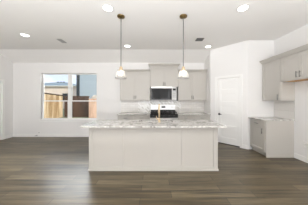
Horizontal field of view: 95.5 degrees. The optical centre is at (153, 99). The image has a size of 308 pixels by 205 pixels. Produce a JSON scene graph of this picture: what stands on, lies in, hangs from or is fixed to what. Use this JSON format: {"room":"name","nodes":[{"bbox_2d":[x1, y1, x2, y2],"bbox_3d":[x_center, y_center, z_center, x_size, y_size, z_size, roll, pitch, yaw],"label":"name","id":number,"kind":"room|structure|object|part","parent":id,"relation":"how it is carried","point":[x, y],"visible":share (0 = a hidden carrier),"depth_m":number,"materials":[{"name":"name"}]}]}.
{"room":"kitchen","nodes":[
{"label":"kitchen","id":0,"kind":"room"},
{"bbox_2d":[0,54,12,135],"bbox_3d":[-5.395,-0.145,0.340,0.150,3.070,9.880,0,0,0],"label":"wall","id":1,"kind":"structure","parent":0,"point":[6,66],"depth_m":5.12,"materials":[{"name":"white paint"}]},
{"bbox_2d":[0,79,4,139],"bbox_3d":[-5.365,0.333,4.470,0.130,2.115,1.010,0,0,0],"label":"door","id":2,"kind":"structure","parent":1,"relation":"in","point":[2,81],"depth_m":4.90,"materials":[{"name":"white paint"}]},
{"bbox_2d":[13,63,203,133],"bbox_3d":[-1.790,-0.085,5.355,7.360,2.950,0.150,0,0,0],"label":"wall","id":3,"kind":"structure","parent":0,"point":[27,77],"depth_m":5.28,"materials":[{"name":"white paint"}]},
{"bbox_2d":[13,134,88,136],"bbox_3d":[-3.285,1.333,5.272,4.070,0.115,0.016,0,0,0],"label":"baseboard","id":4,"kind":"structure","parent":3,"relation":"attached to","point":[14,135],"depth_m":5.26,"materials":[{"name":"white paint"}]},
{"bbox_2d":[39,74,97,121],"bbox_3d":[-3.217,-0.098,5.332,2.205,1.825,0.175,0,0,0],"label":"window","id":5,"kind":"structure","parent":3,"relation":"in","point":[70,76],"depth_m":5.36,"materials":[{"name":"white paint"}]},
{"bbox_3d":[-3.776,-0.471,5.400,0.963,1.053,0.020,0,0,0],"label":"sash","id":6,"kind":"part","parent":5,"relation":"part of","materials":[{"name":"clear glass"}]},
{"bbox_3d":[-3.776,0.366,5.378,0.963,0.703,0.020,0,0,0],"label":"sash","id":7,"kind":"part","parent":5,"relation":"part of","materials":[{"name":"clear glass"}]},
{"bbox_3d":[-3.217,0.739,5.293,2.205,0.026,0.095,0,0,0],"label":"sill","id":8,"kind":"part","parent":5,"relation":"part of","materials":[{"name":"white paint"}]},
{"bbox_3d":[-3.217,-0.140,5.390,2.105,1.740,0.060,0,0,0],"label":"frame","id":9,"kind":"part","parent":5,"relation":"part of","materials":[{"name":"white plastic"}]},
{"bbox_3d":[-2.671,0.366,5.378,0.988,0.703,0.020,0,0,0],"label":"sash","id":10,"kind":"part","parent":5,"relation":"part of","materials":[{"name":"white plastic"}]},
{"bbox_3d":[-2.671,-0.471,5.400,0.988,1.053,0.020,0,0,0],"label":"sash","id":11,"kind":"part","parent":5,"relation":"part of","materials":[{"name":"clear glass"}]},
{"bbox_2d":[117,69,149,100],"bbox_3d":[-0.715,-0.531,5.114,1.160,1.098,0.329,0,0,0],"label":"upper cabinet","id":12,"kind":"object","parent":3,"relation":"attached to","point":[136,87],"visible":0.93,"depth_m":5.03,"materials":[{"name":"grey paint"}]},
{"bbox_3d":[-0.951,-0.485,5.030,0.536,0.994,0.020,0,0,0],"label":"door","id":13,"kind":"part","parent":12,"relation":"part of","materials":[{"name":"grey paint"}]},
{"bbox_3d":[-0.715,-1.042,5.114,1.160,0.075,0.329,0,0,0],"label":"crown moulding","id":14,"kind":"part","parent":12,"relation":"part of","materials":[{"name":"grey paint"}]},
{"bbox_3d":[-0.409,-0.485,5.030,0.536,0.994,0.020,0,0,0],"label":"door","id":15,"kind":"part","parent":12,"relation":"part of","materials":[{"name":"grey paint"}]},
{"bbox_2d":[121,101,203,112],"bbox_3d":[0.327,0.247,5.274,3.124,0.456,0.011,0,0,0],"label":"tile backsplash","id":16,"kind":"structure","parent":3,"relation":"attached to","point":[126,106],"depth_m":5.27,"materials":[{"name":"tile"}]},
{"bbox_2d":[148,64,179,87],"bbox_3d":[0.366,-0.875,5.104,1.136,0.820,0.349,0,0,0],"label":"upper cabinet","id":17,"kind":"object","parent":3,"relation":"attached to","point":[161,75],"visible":1,"depth_m":5.01,"materials":[{"name":"grey paint"}]},
{"bbox_3d":[0.119,-0.830,5.010,0.489,0.716,0.020,0,0,0],"label":"door","id":18,"kind":"part","parent":17,"relation":"part of","materials":[{"name":"grey paint"}]},
{"bbox_2d":[151,87,175,99],"bbox_3d":[0.345,-0.231,5.064,0.880,0.463,0.429,0,0,0],"label":"microwave","id":19,"kind":"object","parent":17,"relation":"attached to","point":[157,93],"visible":1,"depth_m":4.89,"materials":[{"name":"silver metal"}]},
{"bbox_3d":[0.707,-0.235,4.905,0.156,0.454,0.030,0,0,0],"label":"control panel","id":20,"kind":"part","parent":19,"relation":"part of","materials":[{"name":"grey metal"}]},
{"bbox_3d":[0.366,-1.248,5.104,1.136,0.075,0.349,0,0,0],"label":"crown moulding","id":21,"kind":"part","parent":17,"relation":"part of","materials":[{"name":"grey paint"}]},
{"bbox_3d":[0.613,-0.830,5.010,0.489,0.716,0.020,0,0,0],"label":"door","id":22,"kind":"part","parent":17,"relation":"part of","materials":[{"name":"grey paint"}]},
{"bbox_2d":[177,69,206,100],"bbox_3d":[1.378,-0.531,5.114,1.020,1.098,0.329,0,0,0],"label":"upper cabinet","id":23,"kind":"object","parent":3,"relation":"attached to","point":[193,88],"visible":0.98,"depth_m":5.03,"materials":[{"name":"grey paint"}]},
{"bbox_3d":[1.125,-0.485,5.030,0.501,0.994,0.020,0,0,0],"label":"door","id":24,"kind":"part","parent":23,"relation":"part of","materials":[{"name":"grey paint"}]},
{"bbox_3d":[1.378,-1.042,5.114,1.020,0.075,0.329,0,0,0],"label":"crown moulding","id":25,"kind":"part","parent":23,"relation":"part of","materials":[{"name":"grey paint"}]},
{"bbox_3d":[1.631,-0.485,5.030,0.501,0.994,0.020,0,0,0],"label":"door","id":26,"kind":"part","parent":23,"relation":"part of","materials":[{"name":"grey paint"}]},
{"bbox_2d":[0,0,307,62],"bbox_3d":[-0.965,-1.656,0.340,9.010,0.648,10.180,0,0,0],"label":"ceiling","id":27,"kind":"structure","parent":0,"point":[153,29],"depth_m":3.25,"materials":[{"name":"white paint"}]},
{"bbox_2d":[102,4,113,11],"bbox_3d":[-0.840,-1.676,2.557,0.200,0.008,0.200,0,0,0],"label":"recessed light","id":28,"kind":"object","parent":27,"relation":"in","point":[106,7],"visible":1,"depth_m":2.53,"materials":[{"name":"white plastic"}]},
{"bbox_2d":[103,5,112,10],"bbox_3d":[-0.840,-1.677,2.557,0.163,0.006,0.163,0,0,0],"label":"diffuser","id":29,"kind":"object","parent":28,"relation":"attached to","point":[106,7],"depth_m":2.55,"materials":[{"name":"white plastic"}]},
{"bbox_2d":[115,14,126,78],"bbox_3d":[-0.660,-1.055,2.800,0.233,1.250,0.233,0,0,0],"label":"pendant light","id":30,"kind":"object","parent":27,"relation":"hanging from","point":[120,16],"visible":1,"depth_m":2.77,"materials":[{"name":"white glass"}]},
{"bbox_3d":[-0.660,-0.510,2.800,0.233,0.160,0.233,0,0,0],"label":"lamp shade","id":31,"kind":"part","parent":30,"relation":"part of","materials":[{"name":"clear glass"}]},
{"bbox_2d":[178,14,188,78],"bbox_3d":[0.587,-1.055,2.800,0.233,1.250,0.233,0,0,0],"label":"pendant light","id":32,"kind":"object","parent":27,"relation":"hanging from","point":[182,16],"visible":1,"depth_m":2.79,"materials":[{"name":"beige glass"}]},
{"bbox_3d":[0.587,-0.510,2.800,0.233,0.160,0.233,0,0,0],"label":"lamp shade","id":33,"kind":"part","parent":32,"relation":"part of","materials":[{"name":"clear glass"}]},
{"bbox_3d":[0.587,-1.150,2.800,0.015,0.980,0.015,0,0,0],"label":"cord","id":34,"kind":"part","parent":32,"relation":"part of","materials":[{"name":"grey plastic"}]},
{"bbox_2d":[237,4,249,11],"bbox_3d":[1.625,-1.676,2.557,0.200,0.008,0.200,0,0,0],"label":"recessed light","id":35,"kind":"object","parent":27,"relation":"in","point":[241,8],"visible":1,"depth_m":2.55,"materials":[{"name":"white plastic"}]},
{"bbox_2d":[238,5,247,10],"bbox_3d":[1.625,-1.677,2.557,0.163,0.006,0.163,0,0,0],"label":"diffuser","id":36,"kind":"object","parent":35,"relation":"attached to","point":[243,7],"depth_m":2.55,"materials":[{"name":"white plastic"}]},
{"bbox_2d":[0,137,307,204],"bbox_3d":[-0.965,1.450,0.340,9.010,0.120,10.180,0,0,0],"label":"floor","id":37,"kind":"structure","parent":0,"point":[33,170],"depth_m":2.45,"materials":[{"name":"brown wood"}]},
{"bbox_2d":[118,115,149,119],"bbox_3d":[-0.682,0.949,4.965,1.085,0.882,0.627,0,0,0],"label":"base cabinet","id":38,"kind":"object","parent":37,"relation":"on","point":[120,117],"visible":0.19,"depth_m":4.69,"materials":[{"name":"grey paint"}]},
{"bbox_3d":[-0.954,0.599,4.700,0.532,0.148,0.020,0,0,0],"label":"drawer","id":39,"kind":"part","parent":38,"relation":"part of","materials":[{"name":"grey paint"}]},
{"bbox_2d":[116,113,149,114],"bbox_3d":[-0.694,0.491,4.970,1.113,0.030,0.619,0,0,0],"label":"countertop","id":40,"kind":"structure","parent":38,"relation":"on","point":[119,113],"depth_m":4.66,"materials":[{"name":"white stone"}]},
{"bbox_3d":[-0.411,0.599,4.700,0.532,0.148,0.020,0,0,0],"label":"drawer","id":41,"kind":"part","parent":38,"relation":"part of","materials":[{"name":"grey paint"}]},
{"bbox_2d":[88,128,218,170],"bbox_3d":[-0.012,0.949,3.033,2.560,0.883,0.595,0,0,0],"label":"kitchen island","id":42,"kind":"object","parent":37,"relation":"on","point":[110,149],"visible":0.76,"depth_m":2.75,"materials":[{"name":"grey paint"}]},
{"bbox_3d":[-1.247,0.911,2.753,0.060,0.807,0.018,0,0,0],"label":"corner trim","id":43,"kind":"part","parent":42,"relation":"part of","materials":[{"name":"grey paint"}]},
{"bbox_3d":[-0.920,0.915,2.758,0.593,0.800,0.008,0,0,0],"label":"panel","id":44,"kind":"part","parent":42,"relation":"part of","materials":[{"name":"grey paint"}]},
{"bbox_3d":[-0.325,0.915,2.758,0.582,0.800,0.008,0,0,0],"label":"panel","id":45,"kind":"part","parent":42,"relation":"part of","materials":[{"name":"grey paint"}]},
{"bbox_2d":[80,120,225,127],"bbox_3d":[-0.015,0.491,2.965,2.675,0.030,0.820,0,0,0],"label":"island countertop","id":46,"kind":"structure","parent":42,"relation":"on","point":[98,123],"depth_m":2.72,"materials":[{"name":"white stone"}]},
{"bbox_2d":[156,104,159,121],"bbox_3d":[0.093,0.280,3.080,0.098,0.392,0.221,0,0,0],"label":"faucet","id":47,"kind":"object","parent":46,"relation":"on","point":[158,119],"visible":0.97,"depth_m":2.99,"materials":[{"name":"gold metal"}]},
{"bbox_3d":[-0.012,1.353,3.022,2.560,0.075,0.575,0,0,0],"label":"moulding","id":48,"kind":"part","parent":42,"relation":"part of","materials":[{"name":"grey paint"}]},
{"bbox_3d":[0.268,0.915,2.758,0.587,0.800,0.008,0,0,0],"label":"panel","id":49,"kind":"part","parent":42,"relation":"part of","materials":[{"name":"grey paint"}]},
{"bbox_3d":[0.869,0.915,2.758,0.599,0.800,0.008,0,0,0],"label":"panel","id":50,"kind":"part","parent":42,"relation":"part of","materials":[{"name":"grey paint"}]},
{"bbox_3d":[1.210,0.911,2.753,0.085,0.807,0.018,0,0,0],"label":"corner trim","id":51,"kind":"part","parent":42,"relation":"part of","materials":[{"name":"grey paint"}]},
{"bbox_2d":[150,105,177,119],"bbox_3d":[0.333,0.782,4.914,0.930,1.215,0.693,0,0,0],"label":"gas range","id":52,"kind":"object","parent":37,"relation":"on","point":[167,112],"visible":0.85,"depth_m":4.75,"materials":[{"name":"silver metal"}]},
{"bbox_2d":[150,118,177,119],"bbox_3d":[0.333,0.915,4.914,0.930,0.850,0.693,0,0,0],"label":"oven","id":53,"kind":"object","parent":52,"relation":"in","point":[150,118],"depth_m":4.63,"materials":[{"name":"white metal"}]},
{"bbox_2d":[150,113,177,114],"bbox_3d":[0.333,0.479,4.915,0.930,0.022,0.550,0,0,0],"label":"cooktop","id":54,"kind":"object","parent":52,"relation":"in","point":[150,113],"depth_m":4.64,"materials":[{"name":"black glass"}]},
{"bbox_3d":[0.333,0.537,4.655,0.930,0.105,0.050,0,0,0],"label":"control panel","id":55,"kind":"part","parent":52,"relation":"part of","materials":[{"name":"black metal"}]},
{"bbox_2d":[178,115,209,119],"bbox_3d":[1.346,0.949,4.965,1.082,0.882,0.627,0,0,0],"label":"base cabinet","id":56,"kind":"object","parent":37,"relation":"on","point":[180,117],"visible":0.27,"depth_m":4.69,"materials":[{"name":"grey paint"}]},
{"bbox_3d":[1.075,0.599,4.700,0.530,0.148,0.020,0,0,0],"label":"drawer","id":57,"kind":"part","parent":56,"relation":"part of","materials":[{"name":"grey paint"}]},
{"bbox_2d":[177,113,210,114],"bbox_3d":[1.345,0.491,4.970,1.087,0.030,0.619,0,0,0],"label":"countertop","id":58,"kind":"structure","parent":56,"relation":"on","point":[177,113],"depth_m":4.66,"materials":[{"name":"white stone"}]},
{"bbox_3d":[1.617,0.599,4.700,0.530,0.148,0.020,0,0,0],"label":"drawer","id":59,"kind":"part","parent":56,"relation":"part of","materials":[{"name":"grey paint"}]},
{"bbox_2d":[250,118,293,157],"bbox_3d":[3.023,0.949,3.663,0.732,0.882,0.570,0,0,0],"label":"base cabinet","id":60,"kind":"object","parent":37,"relation":"on","point":[272,139],"visible":0.99,"depth_m":3.39,"materials":[{"name":"grey paint"}]},
{"bbox_3d":[2.705,0.599,3.665,0.020,0.148,0.501,0,0,0],"label":"drawer","id":61,"kind":"part","parent":60,"relation":"part of","materials":[{"name":"grey paint"}]},
{"bbox_3d":[2.705,0.980,3.665,0.020,0.591,0.501,0,0,0],"label":"door","id":62,"kind":"part","parent":60,"relation":"part of","materials":[{"name":"grey paint"}]},
{"bbox_2d":[248,117,294,120],"bbox_3d":[3.017,0.491,3.660,0.744,0.030,0.577,0,0,0],"label":"countertop","id":63,"kind":"structure","parent":60,"relation":"on","point":[256,118],"depth_m":3.53,"materials":[{"name":"white stone"}]},
{"bbox_3d":[3.052,0.949,3.394,0.674,0.882,0.012,0,0,0],"label":"panel","id":64,"kind":"part","parent":60,"relation":"part of","materials":[{"name":"grey paint"}]},
{"bbox_2d":[204,54,209,113],"bbox_3d":[1.940,-0.085,5.095,0.100,2.950,0.670,0,0,0],"label":"wall","id":65,"kind":"structure","parent":0,"point":[207,61],"depth_m":4.95,"materials":[{"name":"white paint"}]},
{"bbox_2d":[210,40,247,144],"bbox_3d":[2.304,-0.145,4.364,1.061,3.070,0.110,0,0,45],"label":"wall","id":66,"kind":"structure","parent":0,"point":[232,59],"depth_m":4.22,"materials":[{"name":"white paint"}]},
{"bbox_2d":[215,74,242,147],"bbox_3d":[2.299,0.320,4.329,0.783,2.140,0.167,0,0,45],"label":"door","id":67,"kind":"structure","parent":66,"relation":"in","point":[228,89],"depth_m":4.29,"materials":[{"name":"white paint"}]},
{"bbox_2d":[248,40,273,148],"bbox_3d":[3.090,-0.145,4.005,0.900,3.070,0.110,0,0,0],"label":"wall","id":68,"kind":"structure","parent":0,"point":[258,50],"depth_m":3.95,"materials":[{"name":"white paint"}]},
{"bbox_2d":[274,24,307,157],"bbox_3d":[3.465,-0.145,-0.325,0.150,3.070,8.550,0,0,0],"label":"wall","id":69,"kind":"structure","parent":0,"point":[298,37],"depth_m":3.26,"materials":[{"name":"white paint"}]},
{"bbox_2d":[259,55,294,100],"bbox_3d":[3.177,-0.533,3.656,0.424,1.103,0.583,0,0,0],"label":"upper cabinet","id":70,"kind":"object","parent":69,"relation":"attached to","point":[273,89],"visible":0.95,"depth_m":3.54,"materials":[{"name":"grey paint"}]},
{"bbox_3d":[3.177,-1.048,3.656,0.424,0.075,0.583,0,0,0],"label":"crown moulding","id":71,"kind":"part","parent":70,"relation":"part of","materials":[{"name":"grey paint"}]},
{"bbox_3d":[3.045,-0.490,3.646,0.020,0.995,0.529,0,0,0],"label":"door","id":72,"kind":"part","parent":70,"relation":"part of","materials":[{"name":"grey paint"}]},
{"bbox_2d":[274,101,294,119],"bbox_3d":[3.384,0.247,3.660,0.011,0.456,0.577,0,0,0],"label":"tile backsplash","id":73,"kind":"structure","parent":69,"relation":"attached to","point":[282,109],"depth_m":3.62,"materials":[{"name":"white tile"}]},
{"bbox_2d":[278,44,307,81],"bbox_3d":[3.177,-0.758,2.897,0.424,0.653,0.933,0,0,0],"label":"upper cabinet","id":74,"kind":"object","parent":69,"relation":"attached to","point":[294,62],"visible":1,"depth_m":3.02,"materials":[{"name":"grey paint"}]},
{"bbox_3d":[3.045,-0.723,3.142,0.020,0.530,0.416,0,0,0],"label":"door","id":75,"kind":"part","parent":74,"relation":"part of","materials":[{"name":"grey paint"}]},
{"bbox_3d":[3.177,-1.048,2.897,0.424,0.075,0.933,0,0,0],"label":"crown moulding","id":76,"kind":"part","parent":74,"relation":"part of","materials":[{"name":"grey paint"}]},
{"bbox_3d":[3.045,-0.723,2.719,0.020,0.530,0.420,0,0,0],"label":"door","id":77,"kind":"part","parent":74,"relation":"part of","materials":[{"name":"grey paint"}]},
{"bbox_2d":[294,153,307,162],"bbox_3d":[3.382,1.333,-0.611,0.016,0.115,7.978,0,0,0],"label":"baseboard","id":78,"kind":"structure","parent":69,"relation":"attached to","point":[297,156],"depth_m":3.20,"materials":[{"name":"white paint"}]},
{"bbox_2d":[303,141,307,147],"bbox_3d":[3.375,0.990,3.100,0.030,0.140,0.140,0,0,0],"label":"outlet box","id":79,"kind":"object","parent":69,"relation":"attached to","point":[305,143],"visible":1,"depth_m":3.12,"materials":[{"name":"white plastic"}]},
{"label":"outside","id":80,"kind":"structure","parent":0,"visible":0},
{"bbox_2d":[61,109,88,117],"bbox_3d":[-15.000,1.740,37.720,90.000,0.300,64.560,0,0,0],"label":"ground","id":81,"kind":"structure","parent":80,"point":[63,109],"depth_m":12.72,"materials":[{"name":"beige concrete"}]},
{"bbox_2d":[44,93,62,117],"bbox_3d":[-8.455,0.480,11.250,0.210,2.220,3.300,0,0,0],"label":"wooden fence","id":82,"kind":"object","parent":81,"relation":"on","point":[52,109],"visible":0.47,"depth_m":11.70,"materials":[{"name":"brown wood"}]},
{"bbox_2d":[44,82,75,108],"bbox_3d":[-20.285,-1.085,30.985,14.230,5.350,10.830,0,0,0],"label":"house","id":83,"kind":"structure","parent":81,"relation":"on","point":[61,88],"depth_m":26.00,"materials":[{"name":"beige brick"}]},
{"bbox_2d":[64,96,89,116],"bbox_3d":[-7.150,0.610,13.015,2.300,1.960,0.210,0,0,0],"label":"wooden fence","id":84,"kind":"object","parent":81,"relation":"on","point":[79,108],"visible":0.79,"depth_m":12.93,"materials":[{"name":"brown wood"}]},
{"bbox_2d":[76,75,96,98],"bbox_3d":[-5.100,-2.710,19.990,8.200,8.600,9.220,0,0,0],"label":"house","id":85,"kind":"structure","parent":81,"relation":"on","point":[86,85],"depth_m":16.00,"materials":[{"name":"blue"}]},
{"bbox_2d":[89,98,96,117],"bbox_3d":[-4.550,0.725,12.345,2.340,1.730,0.190,0,0,0],"label":"wooden fence","id":86,"kind":"object","parent":81,"relation":"on","point":[92,104],"visible":0.4,"depth_m":12.25,"materials":[{"name":"brown wood"}]}
]}

